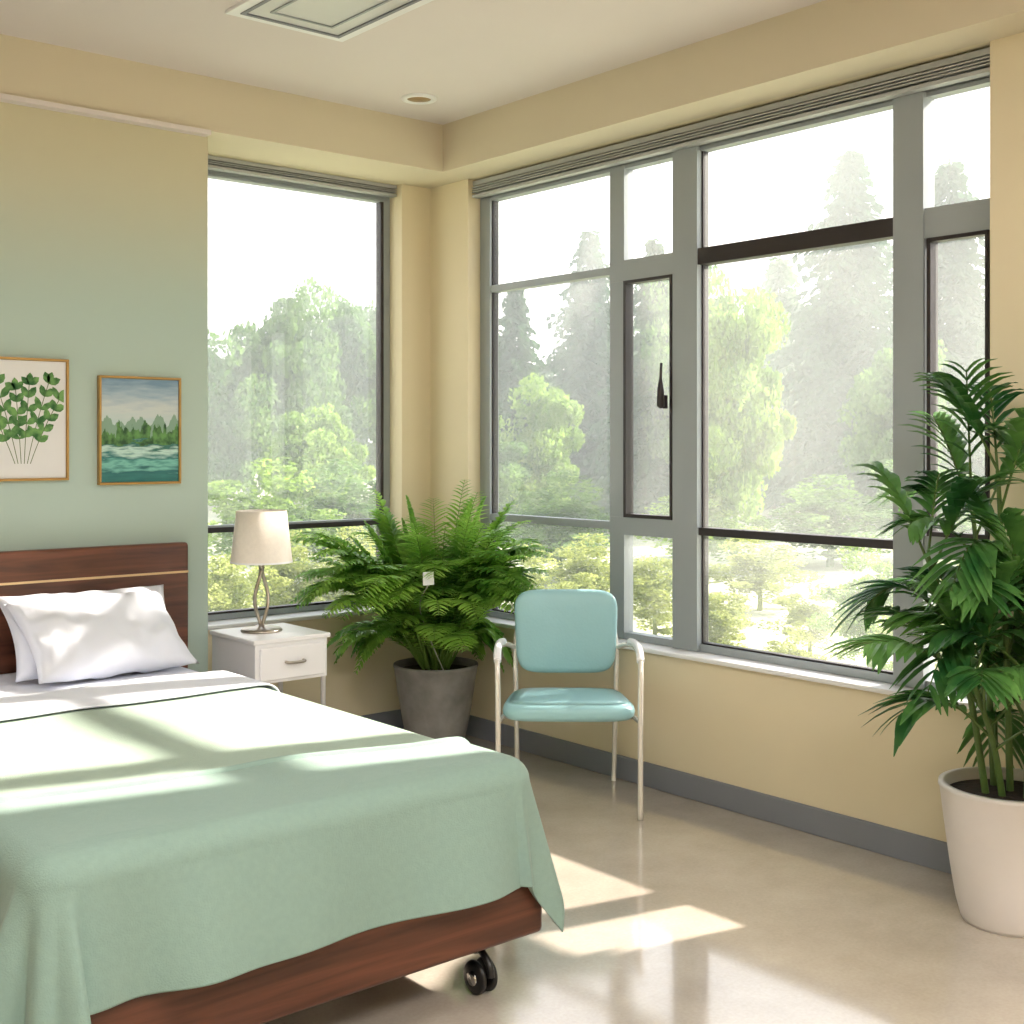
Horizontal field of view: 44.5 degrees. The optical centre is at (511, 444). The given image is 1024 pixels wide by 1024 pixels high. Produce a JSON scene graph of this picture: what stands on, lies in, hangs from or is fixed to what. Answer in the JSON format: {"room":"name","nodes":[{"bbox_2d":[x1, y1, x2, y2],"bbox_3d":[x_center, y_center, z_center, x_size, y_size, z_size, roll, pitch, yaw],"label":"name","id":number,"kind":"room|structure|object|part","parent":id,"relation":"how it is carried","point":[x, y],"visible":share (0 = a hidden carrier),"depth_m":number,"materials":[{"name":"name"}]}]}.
{"room":"care facility","nodes":[
{"label":"care facility","id":0,"kind":"room"},
{"bbox_2d":[0,102,207,671],"bbox_3d":[-3.151,-0.059,4.471,4.131,3.117,0.700,0,0,-40],"label":"wall","id":1,"kind":"structure","parent":0,"point":[104,223],"depth_m":5.23,"materials":[{"name":"green paint"}]},
{"bbox_2d":[0,357,68,481],"bbox_3d":[-1.965,-0.102,4.993,0.389,0.493,0.027,0,0,-40],"label":"print","id":2,"kind":"object","parent":1,"relation":"attached to","point":[34,392],"visible":1,"depth_m":5.03,"materials":[{"name":"white paper"}]},
{"bbox_2d":[0,93,210,136],"bbox_3d":[-2.913,-1.370,4.178,4.120,0.020,0.055,0,0,-40],"label":"trim soffit lip","id":3,"kind":"object","parent":1,"relation":"attached to","point":[6,98],"visible":1,"depth_m":5.18,"materials":[{"name":"beige paint"}]},
{"bbox_2d":[97,375,180,484],"bbox_3d":[-1.581,-0.061,5.317,0.364,0.457,0.027,0,0,-40],"label":"landscape painting","id":4,"kind":"object","parent":1,"relation":"attached to","point":[139,418],"visible":1,"depth_m":5.30,"materials":[{"name":"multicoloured paint"}]},
{"bbox_2d":[0,34,472,188],"bbox_3d":[-2.461,-1.498,4.791,5.600,0.237,0.379,0,0,-40],"label":"soffit","id":5,"kind":"structure","parent":1,"relation":"attached to","point":[245,121],"depth_m":5.63,"materials":[{"name":"paint"}]},
{"bbox_2d":[208,153,429,715],"bbox_3d":[-0.999,-0.059,6.386,1.629,3.117,0.180,0,0,-40],"label":"wall","id":6,"kind":"structure","parent":0,"point":[373,690],"depth_m":6.65,"materials":[{"name":"beige paint"}]},
{"bbox_2d":[208,606,375,629],"bbox_3d":[-1.121,0.860,6.289,1.280,0.020,0.250,0,0,-40],"label":"windowsill","id":7,"kind":"structure","parent":6,"relation":"attached to","point":[308,615],"depth_m":6.16,"materials":[{"name":"white paint"}]},
{"bbox_2d":[208,173,389,620],"bbox_3d":[-1.137,-0.231,6.334,1.211,2.158,0.060,0,0,-40],"label":"window","id":8,"kind":"structure","parent":6,"relation":"in","point":[210,175],"depth_m":6.68,"materials":[{"name":"metal"}]},
{"bbox_2d":[208,202,383,614],"bbox_3d":[-1.127,-0.238,6.340,1.115,2.117,0.045,0,0,-40],"label":"dark gaskets","id":9,"kind":"object","parent":8,"relation":"attached to","point":[380,205],"visible":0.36,"depth_m":6.68,"materials":[{"name":"black rubber"}]},
{"bbox_2d":[208,155,396,199],"bbox_3d":[-1.115,-1.345,6.308,1.209,0.067,0.130,0,0,-40],"label":"blind","id":10,"kind":"object","parent":8,"relation":"attached to","point":[216,165],"visible":0.63,"depth_m":6.29,"materials":[{"name":"metal"}]},
{"bbox_2d":[361,709,403,728],"bbox_3d":[-1.003,1.448,6.255,1.454,0.105,0.015,0,0,-40],"label":"baseboard","id":11,"kind":"structure","parent":6,"relation":"attached to","point":[394,717],"depth_m":6.55,"materials":[{"name":"plastic"}]},
{"bbox_2d":[0,0,824,124],"bbox_3d":[-0.114,-1.677,2.125,5.760,0.120,8.200,0,0,-40],"label":"ceiling","id":12,"kind":"structure","parent":0,"point":[475,56],"depth_m":5.00,"materials":[{"name":"paint"}]},
{"bbox_2d":[225,0,432,41],"bbox_3d":[-0.502,-1.609,4.380,0.510,0.016,1.150,0,0,-40],"label":"ceiling light panel","id":13,"kind":"object","parent":12,"relation":"in","point":[242,9],"depth_m":4.70,"materials":[{"name":"beige plastic"}]},
{"bbox_2d":[249,0,411,34],"bbox_3d":[-0.501,-1.611,4.380,0.400,0.008,1.040,0,0,-40],"label":"ceiling vent","id":14,"kind":"object","parent":12,"relation":"in","point":[327,12],"visible":1,"depth_m":4.64,"materials":[{"name":"white metal"}]},
{"bbox_2d":[401,93,436,104],"bbox_3d":[-0.433,-1.611,5.829,0.166,0.012,0.166,0,0,-40],"label":"recessed light","id":15,"kind":"object","parent":12,"relation":"in","point":[412,98],"visible":1,"depth_m":5.81,"materials":[{"name":"white paint"}]},
{"bbox_2d":[263,735,1023,1023],"bbox_3d":[-0.114,1.550,2.125,5.760,0.100,8.200,0,0,-40],"label":"floor","id":16,"kind":"structure","parent":0,"point":[691,911],"depth_m":3.75,"materials":[{"name":"beige tile"}]},
{"bbox_2d":[210,623,329,705],"bbox_3d":[-1.041,1.154,5.413,0.369,0.692,0.434,0,0,-40],"label":"nightstand","id":17,"kind":"object","parent":16,"relation":"on","point":[295,652],"visible":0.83,"depth_m":5.30,"materials":[{"name":"white paint"}]},
{"bbox_2d":[230,509,292,633],"bbox_3d":[-1.088,0.546,5.435,0.269,0.523,0.269,0,0,-40],"label":"table lamp","id":18,"kind":"object","parent":17,"relation":"on","point":[261,537],"visible":1,"depth_m":5.34,"materials":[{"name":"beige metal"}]},
{"bbox_3d":[-1.088,0.398,5.435,0.266,0.225,0.266,0,0,-40],"label":"lamp shade","id":19,"kind":"part","parent":18,"relation":"part of","materials":[{"name":"fabric"}]},
{"bbox_3d":[-1.088,0.506,5.435,0.269,0.008,0.269,0,0,-40],"label":"shade trim","id":20,"kind":"part","parent":18,"relation":"part of","materials":[{"name":"white fabric"}]},
{"bbox_3d":[-1.050,1.245,5.674,0.022,0.510,0.022,0,0,-40],"label":"leg","id":21,"kind":"part","parent":17,"relation":"part of","materials":[{"name":"white paint"}]},
{"bbox_3d":[-0.925,0.913,5.276,0.309,0.138,0.014,0,0,-40],"label":"drawer","id":22,"kind":"part","parent":17,"relation":"part of","materials":[{"name":"white paint"}]},
{"bbox_3d":[-0.908,0.911,5.263,0.097,0.014,0.032,0,0,-40],"label":"drawer handle","id":23,"kind":"part","parent":17,"relation":"part of","materials":[{"name":"silver metal"}]},
{"bbox_3d":[-0.814,1.245,5.393,0.022,0.510,0.022,0,0,-40],"label":"leg","id":24,"kind":"part","parent":17,"relation":"part of","materials":[{"name":"white paint"}]},
{"bbox_2d":[0,542,564,1023],"bbox_3d":[-1.211,0.958,3.903,1.610,1.084,2.558,0,0,-40],"label":"hospital bed","id":25,"kind":"object","parent":16,"relation":"on","point":[179,844],"visible":1,"depth_m":3.16,"materials":[{"name":"green fabric"}]},
{"bbox_2d":[0,585,165,681],"bbox_3d":[-1.633,0.729,4.895,0.689,0.299,0.307,0,0,-40],"label":"pillow","id":26,"kind":"object","parent":25,"relation":"on","point":[32,620],"depth_m":4.76,"materials":[{"name":"white fabric"}]},
{"bbox_3d":[-2.016,0.898,4.860,1.610,0.964,0.055,0,0,-40],"label":"headboard","id":27,"kind":"part","parent":25,"relation":"part of","materials":[{"name":"brown wood"}]},
{"bbox_2d":[4,591,198,683],"bbox_3d":[-1.577,0.731,4.828,0.656,0.305,0.365,0,0,-40],"label":"pillow","id":28,"kind":"object","parent":25,"relation":"on","point":[86,637],"depth_m":4.73,"materials":[{"name":"white fabric"}]},
{"bbox_2d":[0,736,564,1023],"bbox_3d":[-0.591,1.096,3.173,1.587,0.503,0.643,0,0,-40],"label":"blanket","id":29,"kind":"object","parent":25,"relation":"on","point":[262,888],"depth_m":2.96,"materials":[{"name":"green fabric"}]},
{"bbox_3d":[-0.460,1.252,3.033,1.400,0.195,0.045,0,0,-40],"label":"foot rail","id":30,"kind":"part","parent":25,"relation":"part of","materials":[{"name":"brown wood"}]},
{"bbox_2d":[289,480,551,738],"bbox_3d":[-0.482,0.838,5.907,1.045,1.324,1.113,0,0,-40],"label":"potted fern","id":31,"kind":"object","parent":16,"relation":"on","point":[435,687],"visible":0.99,"depth_m":5.91,"materials":[{"name":"plant"}]},
{"bbox_2d":[393,656,477,738],"bbox_3d":[-0.376,1.288,6.165,0.418,0.425,0.418,0,0,-40],"label":"pot","id":32,"kind":"object","parent":31,"relation":"attached to","point":[435,697],"depth_m":6.02,"materials":[{"name":"concrete"}]},
{"bbox_2d":[494,589,643,820],"bbox_3d":[0.234,1.071,5.295,0.612,0.862,0.631,0,0,1],"label":"armchair","id":33,"kind":"object","parent":16,"relation":"on","point":[557,630],"visible":0.97,"depth_m":5.50,"materials":[{"name":"teal plastic"}]},
{"bbox_3d":[-0.040,1.172,5.281,0.059,0.657,0.565,0,0,7],"label":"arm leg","id":34,"kind":"part","parent":33,"relation":"part of","materials":[{"name":"white metal"}]},
{"bbox_3d":[0.028,1.110,5.569,0.040,0.784,0.087,0,0,10],"label":"leg","id":35,"kind":"part","parent":33,"relation":"part of","materials":[{"name":"white metal"}]},
{"bbox_3d":[0.238,0.822,5.531,0.454,0.365,0.081,0,0,1],"label":"backrest","id":36,"kind":"part","parent":33,"relation":"part of","materials":[{"name":"teal plastic"}]},
{"bbox_3d":[0.233,1.085,5.239,0.538,0.099,0.520,0,0,1],"label":"seat","id":37,"kind":"part","parent":33,"relation":"part of","materials":[{"name":"teal leather"}]},
{"bbox_3d":[0.450,1.110,5.562,0.040,0.784,0.087,0,0,-8],"label":"leg","id":38,"kind":"part","parent":33,"relation":"part of","materials":[{"name":"white metal"}]},
{"bbox_3d":[0.508,1.172,5.272,0.059,0.657,0.565,0,0,-5],"label":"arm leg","id":39,"kind":"part","parent":33,"relation":"part of","materials":[{"name":"white metal"}]},
{"bbox_3d":[0.487,1.117,5.277,0.018,0.023,0.519,0,0,-6],"label":"seat rail","id":40,"kind":"part","parent":33,"relation":"part of","materials":[{"name":"white metal"}]},
{"bbox_2d":[820,358,1023,937],"bbox_3d":[1.437,0.615,3.838,0.785,1.770,1.129,0,0,-40],"label":"potted palm","id":41,"kind":"object","parent":16,"relation":"on","point":[983,807],"visible":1,"depth_m":3.85,"materials":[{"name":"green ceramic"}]},
{"bbox_2d":[938,767,1023,937],"bbox_3d":[1.573,1.285,3.949,0.432,0.430,0.432,0,0,-40],"label":"pot","id":42,"kind":"object","parent":41,"relation":"attached to","point":[984,819],"depth_m":3.83,"materials":[{"name":"white ceramic"}]},
{"bbox_2d":[430,32,1023,841],"bbox_3d":[2.144,-0.059,3.789,0.160,3.117,7.840,0,0,-40],"label":"wall","id":43,"kind":"structure","parent":0,"point":[796,740],"depth_m":5.03,"materials":[{"name":"beige paint"}]},
{"bbox_2d":[466,715,951,873],"bbox_3d":[2.078,1.448,3.733,0.015,0.105,7.840,0,0,-40],"label":"baseboard","id":44,"kind":"structure","parent":43,"relation":"attached to","point":[921,850],"depth_m":5.08,"materials":[{"name":"plastic"}]},
{"bbox_2d":[443,0,1023,176],"bbox_3d":[2.129,-1.498,3.528,0.200,0.237,7.461,0,0,-40],"label":"soffit","id":45,"kind":"structure","parent":43,"relation":"attached to","point":[827,41],"depth_m":4.92,"materials":[{"name":"paint"}]},
{"bbox_2d":[480,77,989,693],"bbox_3d":[0.780,-0.198,5.446,0.075,2.173,2.888,0,0,-40],"label":"window","id":46,"kind":"structure","parent":43,"relation":"in","point":[916,218],"depth_m":5.41,"materials":[{"name":"metal"}]},
{"bbox_2d":[657,378,663,408],"bbox_3d":[0.652,-0.230,5.494,0.034,0.140,0.034,0,0,-40],"label":"handle grip","id":47,"kind":"object","parent":46,"relation":"attached to","point":[660,390],"visible":1,"depth_m":5.48,"materials":[{"name":"black metal"}]},
{"bbox_2d":[659,363,662,377],"bbox_3d":[0.660,-0.277,5.500,0.032,0.166,0.012,0,0,-40],"label":"lever","id":48,"kind":"object","parent":47,"relation":"attached to","point":[661,364],"depth_m":5.49,"materials":[{"name":"metal"}]},
{"bbox_2d":[662,395,667,408],"bbox_3d":[0.672,-0.190,5.511,0.022,0.060,0.020,0,0,-40],"label":"plate","id":49,"kind":"object","parent":46,"relation":"attached to","point":[665,396],"depth_m":5.50,"materials":[{"name":"metal"}]},
{"bbox_2d":[472,47,989,198],"bbox_3d":[0.763,-1.331,5.433,0.120,0.095,2.890,0,0,-40],"label":"blind","id":50,"kind":"object","parent":46,"relation":"attached to","point":[974,65],"visible":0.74,"depth_m":5.08,"materials":[{"name":"metal"}]},
{"bbox_2d":[492,151,989,674],"bbox_3d":[0.792,-0.204,5.432,0.065,2.124,2.765,0,0,-40],"label":"dark gaskets","id":51,"kind":"object","parent":46,"relation":"attached to","point":[881,229],"visible":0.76,"depth_m":5.23,"materials":[{"name":"black rubber"}]},
{"bbox_2d":[485,616,993,709],"bbox_3d":[0.773,0.900,5.432,0.225,0.020,2.920,0,0,-40],"label":"trim","id":52,"kind":"structure","parent":43,"relation":"attached to","point":[762,667],"depth_m":5.00,"materials":[{"name":"white paint"}]},
{"label":"outside","id":53,"kind":"structure","parent":0,"visible":0},
{"bbox_2d":[208,471,984,669],"bbox_3d":[-0.173,1.850,39.051,130.000,0.001,120.000,0,0,-40],"label":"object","id":54,"kind":"structure","parent":53,"point":[757,638],"depth_m":17.21,"materials":[{"name":"green plant"}]},
{"bbox_2d":[208,136,984,670],"bbox_3d":[0.748,-5.102,33.293,80.000,14.796,74.000,0,0,-40],"label":"trees","id":55,"kind":"object","parent":54,"relation":"on","point":[800,396],"visible":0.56,"depth_m":23.31,"materials":[{"name":"green plant"}]}
]}

